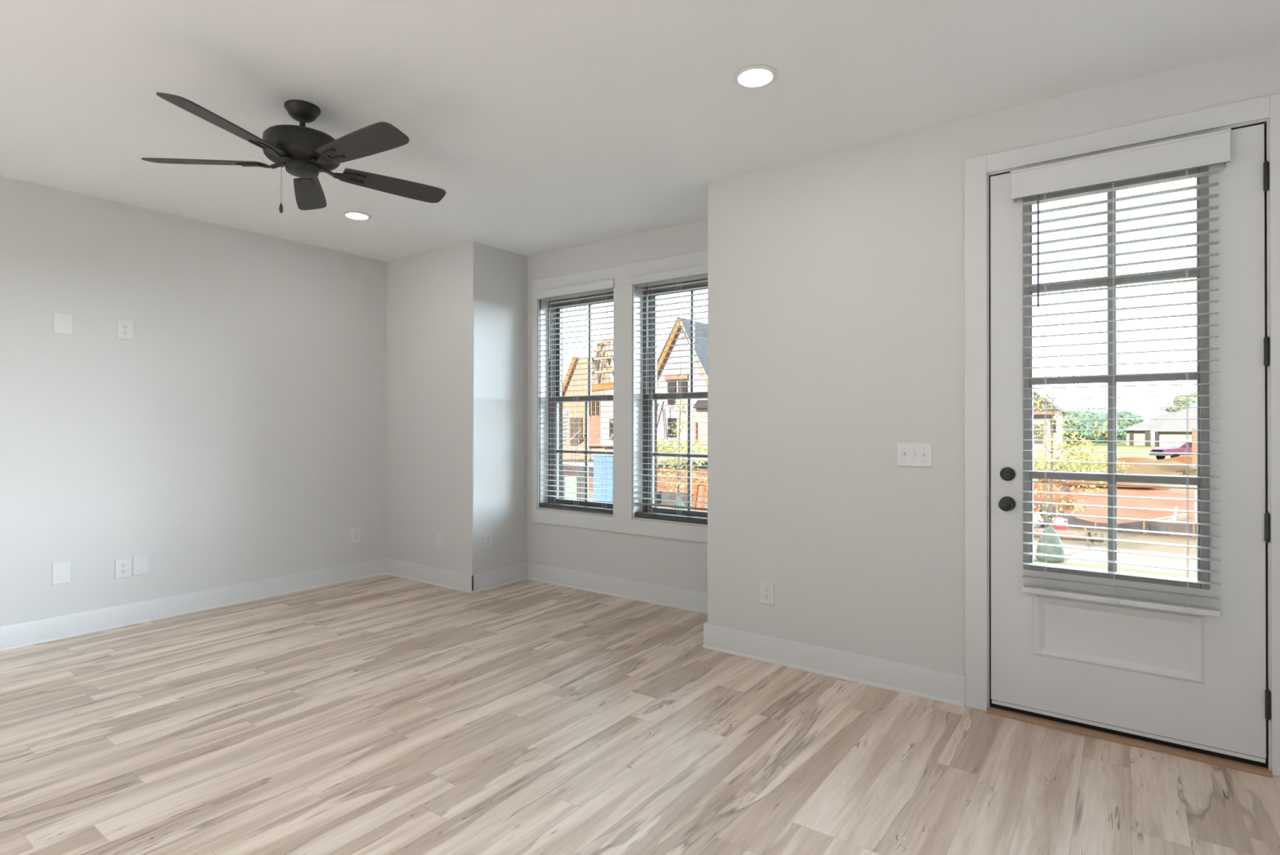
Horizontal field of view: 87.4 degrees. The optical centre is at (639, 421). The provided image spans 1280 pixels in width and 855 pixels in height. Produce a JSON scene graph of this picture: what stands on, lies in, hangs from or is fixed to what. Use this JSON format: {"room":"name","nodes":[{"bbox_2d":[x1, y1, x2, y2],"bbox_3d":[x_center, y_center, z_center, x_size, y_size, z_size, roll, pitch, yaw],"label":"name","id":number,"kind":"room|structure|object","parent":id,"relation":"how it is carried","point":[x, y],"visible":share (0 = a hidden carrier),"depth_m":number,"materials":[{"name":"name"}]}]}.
{"room":"empty living room","nodes":[
{"label":"empty living room","id":0,"kind":"room"},
{"bbox_2d":[0,175,386,626],"bbox_3d":[-4.420,0.991,3.018,0.160,4.843,7.835,0,0,36],"label":"wall","id":1,"kind":"structure","parent":0,"point":[239,434],"depth_m":4.60,"materials":[{"name":"white paint"}]},
{"bbox_2d":[51,560,71,585],"bbox_3d":[-3.535,0.924,4.097,0.008,0.135,0.089,0,0,36],"label":"blank wall plate","id":2,"kind":"object","parent":1,"relation":"attached to","point":[61,571],"visible":1,"depth_m":4.09,"materials":[{"name":"white plastic"}]},
{"bbox_2d":[53,312,72,334],"bbox_3d":[-3.532,-0.601,4.105,0.008,0.127,0.089,0,0,36],"label":"blank wall plate","id":3,"kind":"object","parent":1,"relation":"attached to","point":[63,322],"visible":1,"depth_m":4.10,"materials":[{"name":"white plastic"}]},
{"bbox_2d":[114,557,131,579],"bbox_3d":[-3.353,0.949,4.349,0.009,0.127,0.089,0,0,36],"label":"wall outlet","id":4,"kind":"object","parent":1,"relation":"attached to","point":[122,566],"visible":1,"depth_m":4.34,"materials":[{"name":"white plastic"}]},
{"bbox_2d":[120,563,126,567],"bbox_3d":[-3.350,0.930,4.347,0.002,0.028,0.034,0,0,36],"label":"receptacle","id":5,"kind":"object","parent":4,"relation":"attached to","point":[122,565],"depth_m":4.35,"materials":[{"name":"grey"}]},
{"bbox_2d":[120,568,126,573],"bbox_3d":[-3.350,0.969,4.347,0.002,0.028,0.034,0,0,36],"label":"receptacle","id":6,"kind":"object","parent":4,"relation":"attached to","point":[122,571],"depth_m":4.35,"materials":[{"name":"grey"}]},
{"bbox_2d":[116,319,133,340],"bbox_3d":[-3.348,-0.600,4.359,0.009,0.127,0.089,0,0,36],"label":"wall outlet","id":7,"kind":"object","parent":1,"relation":"attached to","point":[124,327],"visible":1,"depth_m":4.36,"materials":[{"name":"white plastic"}]},
{"bbox_2d":[121,324,128,328],"bbox_3d":[-3.346,-0.619,4.357,0.002,0.028,0.034,0,0,36],"label":"receptacle","id":8,"kind":"object","parent":7,"relation":"attached to","point":[123,326],"depth_m":4.35,"materials":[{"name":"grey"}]},
{"bbox_2d":[121,330,128,334],"bbox_3d":[-3.346,-0.580,4.357,0.002,0.028,0.034,0,0,36],"label":"receptacle","id":9,"kind":"object","parent":7,"relation":"attached to","point":[123,332],"depth_m":4.35,"materials":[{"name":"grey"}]},
{"bbox_2d":[132,554,148,575],"bbox_3d":[-3.296,0.945,4.428,0.008,0.127,0.089,0,0,36],"label":"blank wall plate","id":10,"kind":"object","parent":1,"relation":"attached to","point":[140,562],"visible":1,"depth_m":4.42,"materials":[{"name":"white plastic"}]},
{"bbox_2d":[0,557,385,650],"bbox_3d":[-4.387,1.244,2.906,0.024,0.137,7.375,0,0,36],"label":"baseboard","id":11,"kind":"structure","parent":1,"relation":"attached to","point":[50,628],"depth_m":4.56,"materials":[{"name":"white paint"}]},
{"bbox_2d":[351,527,360,543],"bbox_3d":[-2.400,0.960,5.665,0.009,0.127,0.089,0,0,36],"label":"wall outlet","id":12,"kind":"object","parent":1,"relation":"attached to","point":[355,532],"visible":1,"depth_m":5.66,"materials":[{"name":"white plastic"}]},
{"bbox_2d":[386,240,475,574],"bbox_3d":[-1.730,1.009,5.622,1.144,4.843,0.140,0,0,36],"label":"wall","id":13,"kind":"structure","parent":0,"point":[431,442],"depth_m":5.53,"materials":[{"name":"white paint"}]},
{"bbox_2d":[385,557,473,592],"bbox_3d":[-1.773,1.262,5.551,1.157,0.137,0.024,0,0,36],"label":"baseboard","id":14,"kind":"structure","parent":13,"relation":"attached to","point":[460,581],"depth_m":5.52,"materials":[{"name":"white paint"}]},
{"bbox_2d":[435,530,443,546],"bbox_3d":[-1.632,0.952,5.460,0.089,0.127,0.008,0,0,36],"label":"blank wall plate","id":15,"kind":"object","parent":13,"relation":"attached to","point":[439,534],"visible":1,"depth_m":5.46,"materials":[{"name":"white plastic"}]},
{"bbox_2d":[475,241,527,573],"bbox_3d":[-1.121,1.010,5.625,0.160,4.843,0.800,0,0,36],"label":"wall","id":16,"kind":"structure","parent":0,"point":[501,275],"depth_m":5.48,"materials":[{"name":"white paint"}]},
{"bbox_2d":[483,532,492,550],"bbox_3d":[-1.214,0.953,5.353,0.009,0.127,0.089,0,0,36],"label":"wall outlet","id":17,"kind":"object","parent":16,"relation":"attached to","point":[487,537],"visible":1,"depth_m":5.35,"materials":[{"name":"white plastic"}]},
{"bbox_2d":[471,562,526,592],"bbox_3d":[-1.130,1.262,5.455,0.024,0.137,0.603,0,0,36],"label":"baseboard","id":18,"kind":"structure","parent":16,"relation":"attached to","point":[488,580],"depth_m":5.43,"materials":[{"name":"white paint"}]},
{"bbox_2d":[527,219,707,592],"bbox_3d":[-0.031,1.010,5.179,2.147,4.843,0.236,0,0,36],"label":"wall","id":19,"kind":"structure","parent":0,"point":[661,561],"depth_m":5.16,"materials":[{"name":"white paint"}]},
{"bbox_2d":[537,288,613,516],"bbox_3d":[-0.452,-0.156,5.490,0.810,1.765,0.258,0,0,36],"label":"window","id":20,"kind":"structure","parent":19,"relation":"in","point":[544,406],"depth_m":5.66,"materials":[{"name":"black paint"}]},
{"bbox_2d":[534,278,614,513],"bbox_3d":[-0.516,-0.195,5.406,0.832,1.804,0.100,0,0,36],"label":"window blind","id":21,"kind":"object","parent":20,"relation":"attached to","point":[607,283],"visible":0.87,"depth_m":5.42,"materials":[{"name":"grey plastic"}]},
{"bbox_2d":[526,562,707,613],"bbox_3d":[-0.108,1.262,5.073,2.127,0.137,0.024,0,0,36],"label":"baseboard","id":22,"kind":"structure","parent":19,"relation":"attached to","point":[682,598],"depth_m":5.09,"materials":[{"name":"white paint"}]},
{"bbox_2d":[531,249,707,542],"bbox_3d":[-0.125,-0.177,5.098,1.930,2.036,0.018,0,0,36],"label":"trim","id":23,"kind":"structure","parent":19,"relation":"attached to","point":[623,521],"depth_m":5.10,"materials":[{"name":"white paint"}]},
{"bbox_2d":[632,273,707,525],"bbox_3d":[0.350,-0.157,4.910,0.810,1.765,0.258,0,0,36],"label":"window","id":24,"kind":"structure","parent":19,"relation":"in","point":[641,433],"depth_m":5.08,"materials":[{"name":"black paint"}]},
{"bbox_2d":[629,262,707,524],"bbox_3d":[0.286,-0.192,4.826,0.832,1.812,0.100,0,0,36],"label":"window blind","id":25,"kind":"object","parent":24,"relation":"attached to","point":[698,269],"visible":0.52,"depth_m":4.89,"materials":[{"name":"grey plastic"}]},
{"bbox_2d":[0,573,1279,854],"bbox_3d":[-1.351,1.338,1.133,7.222,0.060,8.264,0,0,36],"label":"floor","id":26,"kind":"structure","parent":0,"point":[381,714],"depth_m":2.66,"materials":[{"name":"wood"}]},
{"bbox_2d":[986,706,1272,777],"bbox_3d":[1.975,1.315,2.787,0.953,0.014,0.050,0,0,36],"label":"threshold","id":27,"kind":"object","parent":26,"relation":"on","point":[1235,765],"depth_m":2.74,"materials":[{"name":"brown wood"}]},
{"bbox_2d":[0,0,1279,262],"bbox_3d":[-1.290,-1.584,1.225,7.342,0.300,8.574,0,0,36],"label":"ceiling","id":28,"kind":"structure","parent":0,"point":[544,126],"depth_m":2.87,"materials":[{"name":"white paint"}]},
{"bbox_2d":[141,92,445,213],"bbox_3d":[-1.491,-1.185,3.023,1.255,0.480,1.290,0,0,36],"label":"ceiling fan","id":29,"kind":"object","parent":28,"relation":"hanging from","point":[304,152],"visible":1,"depth_m":2.95,"materials":[{"name":"grey metal"}]},
{"bbox_2d":[342,211,371,220],"bbox_3d":[-1.942,-1.414,4.600,0.185,0.008,0.185,0,0,36],"label":"recessed light","id":30,"kind":"object","parent":28,"relation":"in","point":[351,215],"visible":1,"depth_m":4.59,"materials":[{"name":"white plastic"}]},
{"bbox_2d":[733,64,777,88],"bbox_3d":[0.475,-1.419,2.761,0.185,0.008,0.185,0,0,36],"label":"recessed light","id":31,"kind":"object","parent":28,"relation":"in","point":[758,76],"visible":1,"depth_m":2.75,"materials":[{"name":"white plastic"}]},
{"bbox_2d":[707,43,1279,675],"bbox_3d":[1.968,1.002,2.930,3.751,4.843,0.190,0,0,36],"label":"wall","id":32,"kind":"structure","parent":0,"point":[836,279],"depth_m":3.44,"materials":[{"name":"white paint"}]},
{"bbox_2d":[760,580,774,605],"bbox_3d":[0.704,0.950,3.722,0.089,0.127,0.009,0,0,36],"label":"wall outlet","id":33,"kind":"object","parent":32,"relation":"attached to","point":[766,588],"visible":1,"depth_m":3.72,"materials":[{"name":"white plastic"}]},
{"bbox_2d":[764,586,769,591],"bbox_3d":[0.703,0.931,3.720,0.034,0.028,0.002,0,0,36],"label":"receptacle","id":34,"kind":"object","parent":33,"relation":"attached to","point":[766,588],"depth_m":3.72,"materials":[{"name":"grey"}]},
{"bbox_2d":[764,594,769,599],"bbox_3d":[0.702,0.970,3.719,0.034,0.028,0.002,0,0,36],"label":"receptacle","id":35,"kind":"object","parent":33,"relation":"attached to","point":[766,596],"depth_m":3.72,"materials":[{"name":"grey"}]},
{"bbox_2d":[702,622,964,706],"bbox_3d":[0.945,1.256,3.537,1.407,0.137,0.024,0,0,36],"label":"baseboard","id":36,"kind":"structure","parent":32,"relation":"attached to","point":[918,681],"depth_m":3.46,"materials":[{"name":"white paint"}]},
{"bbox_2d":[897,441,932,466],"bbox_3d":[1.334,0.159,3.265,0.165,0.118,0.019,0,0,36],"label":"light switch","id":37,"kind":"object","parent":32,"relation":"attached to","point":[908,454],"visible":1,"depth_m":3.26,"materials":[{"name":"white plastic"}]},
{"bbox_2d":[964,93,1279,777],"bbox_3d":[2.037,0.048,2.875,1.139,2.549,0.208,0,0,36],"label":"door frame","id":38,"kind":"structure","parent":32,"relation":"attached to","point":[976,169],"depth_m":3.00,"materials":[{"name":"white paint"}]},
{"bbox_2d":[989,123,1270,762],"bbox_3d":[1.982,0.078,2.796,0.948,2.416,0.126,0,0,36],"label":"door","id":39,"kind":"structure","parent":38,"relation":"in","point":[1201,679],"depth_m":2.70,"materials":[{"name":"white paint"}]},
{"bbox_2d":[1010,128,1231,617],"bbox_3d":[1.962,-0.182,2.782,0.738,1.863,0.074,0,0,36],"label":"window blind","id":40,"kind":"object","parent":39,"relation":"attached to","point":[1213,148],"visible":1,"depth_m":2.75,"materials":[{"name":"grey plastic"}]},
{"bbox_2d":[989,698,1268,768],"bbox_3d":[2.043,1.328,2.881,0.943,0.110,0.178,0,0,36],"label":"door sweep","id":41,"kind":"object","parent":39,"relation":"attached to","point":[994,705],"depth_m":2.77,"materials":[{"name":"black rubber"}]},
{"label":"outside","id":42,"kind":"structure","parent":0,"visible":0},
{"bbox_2d":[1033,559,1196,578],"bbox_3d":[6.714,3.363,9.266,520.000,0.200,14.280,0,0,36],"label":"ground","id":43,"kind":"structure","parent":42,"point":[1034,560],"depth_m":14.91,"materials":[{"name":"white concrete"}]},
{"bbox_2d":[562,474,584,500],"bbox_3d":[-2.071,2.443,19.996,0.834,1.721,0.237,0,0,0],"label":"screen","id":44,"kind":"object","parent":43,"relation":"on","point":[564,478],"visible":0.17,"depth_m":19.97,"materials":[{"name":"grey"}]},
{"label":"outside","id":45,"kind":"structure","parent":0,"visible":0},
{"bbox_2d":[1033,440,1191,471],"bbox_3d":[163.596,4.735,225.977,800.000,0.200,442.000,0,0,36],"label":"field","id":46,"kind":"structure","parent":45,"point":[1121,446],"depth_m":83.09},
{"bbox_2d":[1033,389,1068,466],"bbox_3d":[30.511,-0.468,58.284,11.031,8.044,8.970,0,0,36],"label":"house","id":47,"kind":"structure","parent":46,"relation":"on","point":[1037,415],"depth_m":52.72,"materials":[{"name":"brick"}]},
{"bbox_2d":[1050,420,1056,432],"bbox_3d":[32.161,0.348,52.153,0.360,0.950,0.060,0,0,36],"label":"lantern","id":48,"kind":"object","parent":47,"relation":"hanging from","point":[1054,427],"depth_m":52.10,"materials":[{"name":"grey"}]},
{"bbox_2d":[1062,414,1104,444],"bbox_3d":[77.492,1.634,120.025,9.620,6.048,9.331,0,0,36],"label":"tree","id":49,"kind":"object","parent":46,"relation":"on","point":[1082,424],"visible":0.44,"depth_m":117.51,"materials":[{"name":"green plant"}]},
{"bbox_2d":[1062,404,1119,422],"bbox_3d":[93.091,0.260,139.906,11.620,7.632,11.619,0,0,36],"label":"tree","id":50,"kind":"object","parent":46,"relation":"on","point":[1087,414],"visible":0.23,"depth_m":137.54,"materials":[{"name":"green plant"}]},
{"bbox_2d":[1080,416,1126,443],"bbox_3d":[88.781,1.931,130.167,10.038,5.975,10.065,0,0,36],"label":"tree","id":51,"kind":"object","parent":46,"relation":"on","point":[1102,422],"visible":0.34,"depth_m":127.50,"materials":[{"name":"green plant"}]},
{"bbox_2d":[1083,457,1155,466],"bbox_3d":[39.568,3.214,54.060,6.302,0.767,3.295,0,0,36],"label":"dirt mound","id":52,"kind":"object","parent":46,"relation":"on","point":[1126,460],"visible":0.14,"depth_m":53.65,"materials":[{"name":"orange soil"}]},
{"bbox_2d":[1106,408,1148,440],"bbox_3d":[107.962,1.038,150.056,11.516,7.656,11.484,0,0,36],"label":"tree","id":53,"kind":"object","parent":46,"relation":"on","point":[1126,414],"visible":0.27,"depth_m":147.36,"materials":[{"name":"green plant"}]},
{"bbox_2d":[1106,459,1196,475],"bbox_3d":[35.067,3.056,45.538,5.482,0.981,2.898,0,0,36],"label":"dirt mound","id":54,"kind":"object","parent":46,"relation":"on","point":[1140,468],"visible":0.65,"depth_m":44.60,"materials":[{"name":"beige soil"}]},
{"bbox_2d":[1124,402,1196,446],"bbox_3d":[92.132,0.244,110.443,20.880,9.832,19.189,0,0,36],"label":"brick house","id":55,"kind":"structure","parent":46,"relation":"on","point":[1131,435],"depth_m":107.29,"materials":[{"name":"grey"}]},
{"bbox_2d":[1149,440,1191,459],"bbox_3d":[50.424,2.647,61.941,5.428,1.919,4.794,0,0,36],"label":"pickup truck","id":56,"kind":"object","parent":46,"relation":"on","point":[1177,447],"visible":0.39,"depth_m":61.17,"materials":[{"name":"pink paint"}]},
{"bbox_2d":[1151,448,1163,452],"bbox_3d":[47.782,2.671,61.843,0.100,0.220,1.250,0,0,-2],"label":"grille","id":57,"kind":"object","parent":56,"relation":"attached to","point":[1153,450],"depth_m":61.87,"materials":[{"name":"black"}]},
{"bbox_2d":[1154,455,1191,464],"bbox_3d":[41.190,3.050,49.989,4.996,1.059,3.440,0,0,36],"label":"dirt mound","id":58,"kind":"object","parent":46,"relation":"on","point":[1182,459],"visible":0.1,"depth_m":49.66,"materials":[{"name":"orange soil"}]},
{"bbox_2d":[1160,392,1196,413],"bbox_3d":[122.053,-1.139,150.006,9.314,10.632,9.224,0,0,36],"label":"tree","id":59,"kind":"object","parent":46,"relation":"on","point":[1177,401],"visible":0.27,"depth_m":148.88,"materials":[{"name":"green plant"}]},
{"bbox_2d":[1188,390,1196,399],"bbox_3d":[146.816,-2.133,174.989,11.114,12.960,11.286,0,0,36],"label":"tree","id":60,"kind":"object","parent":46,"relation":"on","point":[1193,393],"visible":0.02,"depth_m":175.64,"materials":[{"name":"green plant"}]},
{"bbox_2d":[1191,428,1196,464],"bbox_3d":[38.872,1.986,47.008,0.260,3.050,0.260,0,0,36],"label":"wooden post","id":61,"kind":"object","parent":46,"relation":"on","point":[1193,433],"visible":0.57,"depth_m":46.91,"materials":[{"name":"brown wood"}]},
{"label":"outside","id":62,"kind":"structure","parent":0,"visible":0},
{"bbox_2d":[562,466,1194,523],"bbox_3d":[19.990,3.480,27.605,520.000,0.200,17.800,0,0,36],"label":"dirt ground","id":63,"kind":"structure","parent":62,"point":[1089,500],"depth_m":28.48,"materials":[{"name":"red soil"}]},
{"bbox_2d":[562,408,569,446],"bbox_3d":[-5.505,0.425,48.962,0.715,2.707,0.215,0,0,0],"label":"scaffold","id":64,"kind":"object","parent":63,"relation":"on","point":[563,410],"visible":0.73,"depth_m":48.95,"materials":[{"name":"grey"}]},
{"bbox_2d":[562,463,593,475],"bbox_3d":[-5.158,2.941,44.135,8.938,0.960,0.155,0,0,40],"label":"fence","id":65,"kind":"object","parent":63,"relation":"on","point":[564,467],"visible":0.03,"depth_m":43.37,"materials":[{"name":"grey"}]},
{"bbox_2d":[562,462,593,466],"bbox_3d":[-4.679,3.347,53.056,3.772,0.240,1.100,0,0,28],"label":"stack","id":66,"kind":"object","parent":63,"relation":"on","point":[566,463],"visible":0.29,"depth_m":52.70,"materials":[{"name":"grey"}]},
{"bbox_2d":[657,436,707,458],"bbox_3d":[1.878,1.423,35.997,5.094,1.243,2.284,0,0,-2],"label":"weeds","id":67,"kind":"object","parent":63,"relation":"on","point":[676,449],"visible":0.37,"depth_m":35.77,"materials":[{"name":"yellow plant"}]},
{"bbox_2d":[1033,483,1076,509],"bbox_3d":[16.013,2.929,26.641,2.241,0.977,1.551,0,0,36],"label":"dirt mound","id":68,"kind":"object","parent":63,"relation":"on","point":[1057,496],"visible":0.23,"depth_m":26.13,"materials":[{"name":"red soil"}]},
{"bbox_2d":[1059,486,1071,491],"bbox_3d":[20.953,3.471,33.000,0.531,0.530,0.450,0,0,0],"label":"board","id":69,"kind":"object","parent":63,"relation":"on","point":[1062,488],"visible":0.29,"depth_m":32.82,"materials":[{"name":"grey"}]},
{"bbox_2d":[1033,478,1169,489],"bbox_3d":[24.314,3.216,36.014,6.690,0.527,3.169,0,0,36],"label":"dirt mound","id":70,"kind":"object","parent":63,"relation":"on","point":[1046,480],"visible":0.35,"depth_m":34.63,"materials":[{"name":"brown soil"}]},
{"bbox_2d":[1153,512,1189,519],"bbox_3d":[17.004,3.186,21.929,4.040,0.150,0.100,0,0,-30],"label":"board","id":71,"kind":"object","parent":63,"relation":"on","point":[1184,513],"visible":0.57,"depth_m":22.26,"materials":[{"name":"white wood"}]},
{"bbox_2d":[1159,515,1186,523],"bbox_3d":[17.049,3.214,21.649,2.873,0.104,0.120,0,0,-34],"label":"board","id":72,"kind":"object","parent":63,"relation":"on","point":[1179,518],"visible":0.36,"depth_m":22.04,"materials":[{"name":"brown wood"}]},
{"bbox_2d":[1172,506,1177,523],"bbox_3d":[17.224,3.044,21.585,0.060,0.539,1.224,0,0,43],"label":"board","id":73,"kind":"object","parent":63,"relation":"on","point":[1176,507],"visible":0.64,"depth_m":21.63,"materials":[{"name":"grey wood"}]},
{"bbox_2d":[1194,484,1196,522],"bbox_3d":[17.862,2.685,21.503,0.117,1.320,0.120,0,0,36],"label":"post","id":74,"kind":"object","parent":63,"relation":"on","point":[1195,486],"visible":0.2,"depth_m":21.48,"materials":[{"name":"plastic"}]},
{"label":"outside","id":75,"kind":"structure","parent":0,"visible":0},
{"bbox_2d":[562,459,1196,490],"bbox_3d":[29.607,3.562,40.889,520.000,0.200,15.000,0,0,36],"label":"scrub","id":76,"kind":"object","parent":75,"point":[575,460],"visible":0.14,"depth_m":49.00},
{"bbox_2d":[562,339,613,459],"bbox_3d":[-3.147,-1.869,61.147,8.752,10.612,6.850,0,0,36],"label":"house","id":77,"kind":"structure","parent":76,"relation":"on","point":[597,420],"depth_m":59.12,"materials":[{"name":"grey"}]},
{"bbox_2d":[657,316,707,459],"bbox_3d":[5.639,-2.445,53.185,8.070,10.720,11.950,0,0,36],"label":"house","id":78,"kind":"structure","parent":76,"relation":"on","point":[663,428],"depth_m":49.80,"materials":[{"name":"white house wrap"},{"name":"raw wood"},{"name":"dark shingle"}]},
{"bbox_2d":[657,400,664,426],"bbox_3d":[1.456,-0.431,49.503,0.070,2.252,0.971,0,0,43],"label":"leaning pole","id":79,"kind":"object","parent":78,"relation":"attached to","point":[663,401],"visible":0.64,"depth_m":49.54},
{"bbox_2d":[1033,453,1136,472],"bbox_3d":[27.148,2.598,41.980,7.506,1.272,2.619,0,0,0],"label":"weeds","id":80,"kind":"object","parent":76,"relation":"on","point":[1061,464],"visible":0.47,"depth_m":41.71,"materials":[{"name":"yellow plant"}]},
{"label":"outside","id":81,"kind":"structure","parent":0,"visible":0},
{"bbox_2d":[584,489,1196,555],"bbox_3d":[13.716,3.425,18.937,520.000,0.200,3.600,0,0,36],"label":"verge","id":82,"kind":"structure","parent":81,"point":[1121,535],"depth_m":18.61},
{"bbox_2d":[657,482,687,493],"bbox_3d":[0.674,3.091,30.548,3.440,0.642,2.287,0,0,36],"label":"dirt mound","id":83,"kind":"object","parent":82,"relation":"on","point":[659,485],"visible":0.16,"depth_m":30.28,"materials":[{"name":"orange soil"}]},
{"bbox_2d":[657,488,693,506],"bbox_3d":[1.037,3.017,27.452,3.325,0.660,0.120,0,0,36],"label":"fence","id":84,"kind":"object","parent":82,"relation":"on","point":[659,495],"visible":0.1,"depth_m":27.31,"materials":[{"name":"black fabric"}]},
{"bbox_2d":[1033,506,1039,511],"bbox_3d":[12.639,3.026,21.510,0.280,0.620,0.200,0,0,36],"label":"can","id":85,"kind":"object","parent":82,"relation":"on","point":[1035,509],"visible":0.14,"depth_m":21.39,"materials":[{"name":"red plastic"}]},
{"bbox_2d":[1033,513,1044,528],"bbox_3d":[12.447,3.097,21.094,0.435,0.522,0.376,0,0,36],"label":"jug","id":86,"kind":"object","parent":82,"relation":"on","point":[1035,517],"visible":0.4,"depth_m":20.98,"materials":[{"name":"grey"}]},
{"bbox_2d":[1052,516,1067,530],"bbox_3d":[12.419,3.070,19.925,0.506,0.514,0.374,0,0,36],"label":"bin","id":87,"kind":"object","parent":82,"relation":"on","point":[1059,520],"visible":0.6,"depth_m":19.78,"materials":[{"name":"red plastic"}]},
{"bbox_2d":[1033,528,1103,542],"bbox_3d":[11.918,3.202,19.098,2.115,0.250,0.250,0,0,29],"label":"roll","id":88,"kind":"object","parent":82,"relation":"on","point":[1100,535],"visible":0.4,"depth_m":18.82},
{"bbox_2d":[1033,502,1196,537],"bbox_3d":[14.339,2.879,20.506,5.625,0.910,0.189,0,0,35],"label":"fence","id":89,"kind":"object","parent":82,"relation":"on","point":[1072,520],"visible":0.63,"depth_m":20.14,"materials":[{"name":"black fabric"}]},
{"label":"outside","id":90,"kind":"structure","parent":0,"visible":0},
{"bbox_2d":[1033,540,1196,576],"bbox_3d":[11.781,3.404,16.264,520.000,0.200,3.000,0,0,36],"label":"sidewalk","id":91,"kind":"structure","parent":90,"point":[1122,557],"depth_m":16.07,"materials":[{"name":"concrete"}]},
{"bbox_2d":[591,449,613,502],"bbox_3d":[-1.068,2.245,26.870,1.350,2.190,1.300,0,0,36],"label":"portable toilet","id":92,"kind":"object","parent":91,"relation":"on","point":[595,458],"visible":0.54,"depth_m":26.43,"materials":[{"name":"blue plastic"}]},
{"bbox_2d":[671,497,685,509],"bbox_3d":[1.270,2.911,22.296,0.600,0.800,0.600,0,0,36],"label":"bag","id":93,"kind":"object","parent":91,"relation":"on","point":[674,503],"visible":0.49,"depth_m":22.16,"materials":[{"name":"green plastic"}]},
{"bbox_2d":[657,363,707,497],"bbox_3d":[1.306,0.671,22.315,2.078,5.300,1.445,0,0,15],"label":"young tree","id":94,"kind":"object","parent":91,"relation":"on","point":[668,445],"visible":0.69,"depth_m":22.27,"materials":[{"name":"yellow plant"}]},
{"bbox_2d":[691,480,707,511],"bbox_3d":[2.180,2.743,24.479,0.649,1.198,0.170,0,0,36],"label":"barrier panel","id":95,"kind":"object","parent":91,"relation":"on","point":[703,493],"visible":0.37,"depth_m":24.48,"materials":[{"name":"orange plastic"}]},
{"bbox_2d":[1035,525,1064,562],"bbox_3d":[9.775,2.893,15.979,0.600,0.800,0.600,0,0,36],"label":"bag","id":96,"kind":"object","parent":91,"relation":"on","point":[1052,540],"visible":0.88,"depth_m":15.80,"materials":[{"name":"green plastic"}]},
{"bbox_2d":[1033,369,1122,526],"bbox_3d":[10.077,1.027,15.732,2.035,4.551,1.558,0,0,36],"label":"young tree","id":97,"kind":"object","parent":91,"relation":"on","point":[1078,444],"visible":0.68,"depth_m":15.83,"materials":[{"name":"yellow plant"}]},
{"bbox_2d":[1083,524,1090,547],"bbox_3d":[11.955,3.091,17.930,0.040,0.488,1.324,0,0,28],"label":"wooden stake","id":98,"kind":"object","parent":91,"relation":"on","point":[1085,529],"visible":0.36,"depth_m":17.89,"materials":[{"name":"brown wood"}]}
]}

